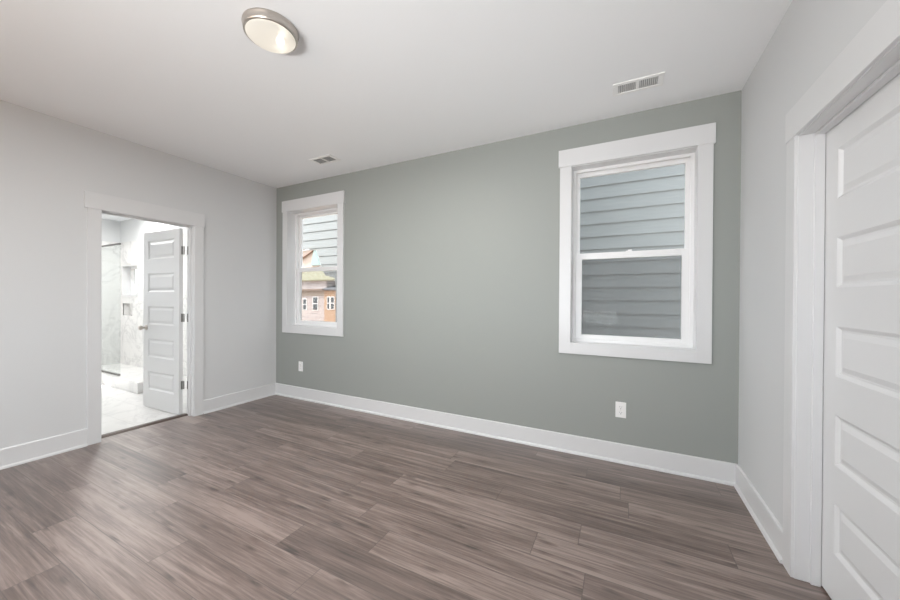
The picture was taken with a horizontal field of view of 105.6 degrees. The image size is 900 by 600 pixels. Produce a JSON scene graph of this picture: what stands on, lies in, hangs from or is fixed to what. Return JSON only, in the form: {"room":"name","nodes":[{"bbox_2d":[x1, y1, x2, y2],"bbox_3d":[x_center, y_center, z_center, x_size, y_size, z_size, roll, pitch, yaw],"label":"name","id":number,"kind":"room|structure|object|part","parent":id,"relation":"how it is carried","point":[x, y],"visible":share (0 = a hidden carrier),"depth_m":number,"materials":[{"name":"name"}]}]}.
{"room":"empty bedroom","nodes":[
{"label":"empty bedroom","id":0,"kind":"room"},
{"bbox_2d":[101,219,119,365],"bbox_3d":[-7.116,-0.148,5.245,0.112,2.740,3.100,0,0,27],"label":"wall","id":1,"kind":"structure","parent":0,"point":[110,349],"depth_m":6.48,"materials":[{"name":"tile"}]},
{"bbox_2d":[0,100,276,448],"bbox_3d":[-3.383,-0.114,2.574,0.115,2.740,4.500,0,0,27],"label":"wall","id":2,"kind":"structure","parent":0,"point":[47,162],"depth_m":2.89,"materials":[{"name":"white paint"}]},
{"bbox_2d":[0,383,275,469],"bbox_3d":[-3.327,1.182,2.548,0.028,0.149,4.500,0,0,27],"label":"baseboard","id":3,"kind":"structure","parent":2,"relation":"attached to","point":[15,455],"depth_m":2.83,"materials":[{"name":"white paint"}]},
{"bbox_2d":[84,190,204,444],"bbox_3d":[-2.974,0.159,3.370,0.142,2.192,0.939,0,0,27],"label":"door frame","id":4,"kind":"structure","parent":2,"relation":"attached to","point":[97,204],"depth_m":3.21,"materials":[{"name":"white paint"}]},
{"bbox_3d":[-3.105,0.231,2.982,0.018,2.049,0.089,0,0,27],"label":"casing","id":5,"kind":"part","parent":4,"relation":"part of","materials":[{"name":"white paint"}]},
{"bbox_3d":[-2.733,0.230,3.717,0.018,2.049,0.089,0,0,27],"label":"casing","id":6,"kind":"part","parent":4,"relation":"part of","materials":[{"name":"white paint"}]},
{"bbox_2d":[138,228,184,414],"bbox_3d":[-3.245,0.230,3.861,0.744,2.018,0.183,0,0,25],"label":"door","id":7,"kind":"structure","parent":2,"relation":"in","point":[163,316],"depth_m":3.82,"materials":[{"name":"white paint"}]},
{"bbox_3d":[-3.548,0.319,3.941,0.064,0.064,0.074,0,0,25],"label":"knob","id":8,"kind":"part","parent":7,"relation":"part of","materials":[{"name":"silver metal"}]},
{"bbox_2d":[0,0,792,220],"bbox_3d":[-2.868,-1.550,2.334,10.500,0.140,4.840,0,0,27],"label":"ceiling","id":9,"kind":"structure","parent":0,"point":[366,84],"depth_m":2.16,"materials":[{"name":"white paint"}]},
{"bbox_2d":[241,7,298,53],"bbox_3d":[-0.966,-1.429,1.846,0.274,0.075,0.274,0,0,27],"label":"ceiling lamp","id":10,"kind":"object","parent":9,"relation":"attached to","point":[269,30],"visible":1,"depth_m":1.79,"materials":[{"name":"white glass"}]},
{"bbox_3d":[-0.967,-1.408,1.846,0.244,0.032,0.244,0,0,27],"label":"lamp shade","id":11,"kind":"part","parent":10,"relation":"part of","materials":[{"name":"white glass"}]},
{"bbox_2d":[309,154,340,164],"bbox_3d":[-1.315,-1.473,3.594,0.300,0.007,0.160,0,0,27],"label":"ceiling vent","id":12,"kind":"object","parent":9,"relation":"in","point":[325,159],"visible":1,"depth_m":3.59,"materials":[{"name":"white plastic"}]},
{"bbox_2d":[613,72,664,96],"bbox_3d":[1.267,-1.452,2.308,0.300,0.007,0.150,0,0,27],"label":"ceiling vent","id":13,"kind":"object","parent":9,"relation":"in","point":[655,80],"visible":1,"depth_m":2.31,"materials":[{"name":"white plastic"}]},
{"bbox_2d":[0,363,831,599],"bbox_3d":[-2.883,1.275,2.239,10.400,0.030,4.650,0,0,27],"label":"floor","id":14,"kind":"structure","parent":0,"point":[274,497],"depth_m":1.99,"materials":[{"name":"wood"}]},
{"bbox_2d":[101,369,142,393],"bbox_3d":[-5.413,1.160,5.255,2.938,0.145,0.150,0,0,27],"label":"shower curb","id":15,"kind":"object","parent":14,"relation":"on","point":[133,384],"visible":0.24,"depth_m":4.76,"materials":[{"name":"stone"}]},
{"bbox_2d":[101,243,120,375],"bbox_3d":[-5.292,0.132,5.192,1.220,1.912,0.022,0,0,27],"label":"glass panel","id":16,"kind":"object","parent":15,"relation":"on","point":[108,372],"visible":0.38,"depth_m":5.03,"materials":[{"name":"glass"}]},
{"bbox_3d":[-5.306,1.078,5.201,1.200,0.020,0.022,0,0,27],"label":"rail","id":17,"kind":"part","parent":16,"relation":"part of","materials":[{"name":"silver metal"}]},
{"bbox_3d":[-5.286,-0.813,5.188,1.220,0.022,0.022,0,0,27],"label":"rail","id":18,"kind":"part","parent":16,"relation":"part of","materials":[{"name":"silver metal"}]},
{"bbox_2d":[101,413,187,437],"bbox_3d":[-3.047,1.248,3.416,0.085,0.012,0.727,0,0,27],"label":"trim","id":19,"kind":"structure","parent":14,"relation":"on","point":[183,414],"depth_m":3.38,"materials":[{"name":"brown metal"}]},
{"bbox_2d":[120,90,741,463],"bbox_3d":[-2.188,-0.116,4.591,9.497,2.740,0.202,0,0,27],"label":"wall","id":20,"kind":"structure","parent":0,"point":[451,259],"depth_m":3.18,"materials":[{"name":"grey paint"}]},
{"bbox_2d":[122,264,137,296],"bbox_3d":[-5.958,-0.361,6.470,0.630,0.590,0.190,0,0,27],"label":"window","id":21,"kind":"structure","parent":20,"relation":"in","point":[128,271],"depth_m":6.58,"materials":[{"name":"white paint"}]},
{"bbox_3d":[-5.929,-0.366,6.528,0.590,0.540,0.060,0,0,27],"label":"frame","id":22,"kind":"part","parent":21,"relation":"part of","materials":[{"name":"white plastic"}]},
{"bbox_2d":[298,361,302,371],"bbox_3d":[-1.899,0.844,4.341,0.076,0.123,0.009,0,0,27],"label":"wall outlet","id":23,"kind":"object","parent":20,"relation":"attached to","point":[300,363],"visible":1,"depth_m":4.34,"materials":[{"name":"white plastic"}]},
{"bbox_2d":[282,190,344,336],"bbox_3d":[-1.679,-0.429,4.327,1.080,1.710,0.211,0,0,27],"label":"window","id":24,"kind":"structure","parent":20,"relation":"in","point":[294,211],"depth_m":4.44,"materials":[{"name":"white paint"}]},
{"bbox_3d":[-2.151,-0.361,4.462,0.092,1.568,0.018,0,0,27],"label":"casing","id":25,"kind":"part","parent":24,"relation":"part of","materials":[{"name":"white paint"}]},
{"bbox_3d":[-1.726,0.380,4.248,0.872,0.092,0.018,0,0,27],"label":"casing","id":26,"kind":"part","parent":24,"relation":"part of","materials":[{"name":"white paint"}]},
{"bbox_3d":[-1.652,-0.402,4.381,0.900,1.500,0.088,0,0,27],"label":"frame","id":27,"kind":"part","parent":24,"relation":"part of","materials":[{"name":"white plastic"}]},
{"bbox_3d":[-1.658,-0.049,4.375,0.832,0.747,0.030,0,0,27],"label":"sash","id":28,"kind":"part","parent":24,"relation":"part of","materials":[{"name":"white plastic"}]},
{"bbox_3d":[-1.640,-0.757,4.399,0.852,0.741,0.034,0,0,27],"label":"sash","id":29,"kind":"part","parent":24,"relation":"part of","materials":[{"name":"white plastic"}]},
{"bbox_3d":[-1.291,-0.354,4.027,0.092,1.568,0.018,0,0,27],"label":"casing","id":30,"kind":"part","parent":24,"relation":"part of","materials":[{"name":"white paint"}]},
{"bbox_2d":[275,383,735,485],"bbox_3d":[-0.168,1.196,3.456,4.847,0.149,0.028,0,0,27],"label":"baseboard","id":31,"kind":"structure","parent":20,"relation":"attached to","point":[711,470],"depth_m":2.97,"materials":[{"name":"white paint"}]},
{"bbox_2d":[615,402,625,417],"bbox_3d":[1.349,0.868,2.700,0.076,0.123,0.009,0,0,27],"label":"wall outlet","id":32,"kind":"object","parent":20,"relation":"attached to","point":[620,407],"visible":1,"depth_m":2.70,"materials":[{"name":"white plastic"}]},
{"bbox_2d":[559,122,715,363],"bbox_3d":[1.441,-0.404,2.750,1.073,1.710,0.211,0,0,27],"label":"window","id":33,"kind":"structure","parent":20,"relation":"in","point":[693,147],"depth_m":2.64,"materials":[{"name":"white paint"}]},
{"bbox_3d":[0.972,-0.336,2.884,0.092,1.568,0.018,0,0,27],"label":"casing","id":34,"kind":"part","parent":33,"relation":"part of","materials":[{"name":"white paint"}]},
{"bbox_3d":[1.462,-0.024,2.797,0.825,0.747,0.030,0,0,27],"label":"sash","id":35,"kind":"part","parent":33,"relation":"part of","materials":[{"name":"white plastic"}]},
{"bbox_3d":[1.395,0.406,2.671,0.865,0.092,0.018,0,0,27],"label":"casing","id":36,"kind":"part","parent":33,"relation":"part of","materials":[{"name":"white paint"}]},
{"bbox_3d":[1.468,-0.377,2.804,0.893,1.500,0.088,0,0,27],"label":"frame","id":37,"kind":"part","parent":33,"relation":"part of","materials":[{"name":"white plastic"}]},
{"bbox_3d":[1.480,-0.732,2.822,0.845,0.741,0.034,0,0,27],"label":"sash","id":38,"kind":"part","parent":33,"relation":"part of","materials":[{"name":"white plastic"}]},
{"bbox_3d":[1.826,-0.329,2.452,0.092,1.568,0.018,0,0,27],"label":"casing","id":39,"kind":"part","parent":33,"relation":"part of","materials":[{"name":"white paint"}]},
{"bbox_2d":[738,0,886,526],"bbox_3d":[1.045,-0.078,0.336,0.115,2.740,4.500,0,0,27],"label":"wall","id":40,"kind":"structure","parent":0,"point":[811,34],"depth_m":1.88,"materials":[{"name":"white paint"}]},
{"bbox_2d":[734,464,782,563],"bbox_3d":[0.974,1.217,0.374,0.028,0.149,4.500,0,0,27],"label":"baseboard","id":41,"kind":"structure","parent":40,"relation":"attached to","point":[769,526],"depth_m":1.93,"materials":[{"name":"white paint"}]},
{"bbox_2d":[782,0,899,586],"bbox_3d":[1.462,0.195,1.181,0.142,2.192,1.032,0,0,27],"label":"door frame","id":42,"kind":"structure","parent":40,"relation":"attached to","point":[871,59],"depth_m":1.55,"materials":[{"name":"white paint"}]},
{"bbox_3d":[1.619,0.265,1.623,0.018,2.049,0.089,0,0,27],"label":"casing","id":43,"kind":"part","parent":42,"relation":"part of","materials":[{"name":"white paint"}]},
{"bbox_2d":[821,73,899,599],"bbox_3d":[1.508,0.265,1.164,0.183,2.028,0.812,0,0,27],"label":"door","id":44,"kind":"structure","parent":40,"relation":"in","point":[860,531],"depth_m":1.29,"materials":[{"name":"white paint"}]},
{"label":"outside","id":45,"kind":"structure","parent":0,"visible":0},
{"bbox_3d":[-8.952,2.526,24.722,90.000,0.200,90.000,0,0,27],"label":"ground","id":46,"kind":"structure","parent":45,"visible":0},
{"bbox_2d":[302,249,334,280],"bbox_3d":[-20.286,-2.301,50.389,9.616,9.810,6.400,0,0,27],"label":"gabled house","id":47,"kind":"structure","parent":46,"relation":"on","point":[310,257],"depth_m":46.53,"materials":[{"name":"beige"}]},
{"bbox_2d":[302,271,335,321],"bbox_3d":[-11.829,-0.583,37.713,10.900,5.870,7.400,0,0,27],"label":"house","id":48,"kind":"structure","parent":46,"relation":"on","point":[318,289],"depth_m":34.94,"materials":[{"name":"beige"}]},
{"bbox_2d":[303,164,684,338],"bbox_3d":[2.189,-0.636,8.142,13.200,6.400,6.014,0,0,27],"label":"house","id":49,"kind":"structure","parent":46,"relation":"on","point":[640,210],"depth_m":4.66,"materials":[{"name":"blue paint"}]}
]}

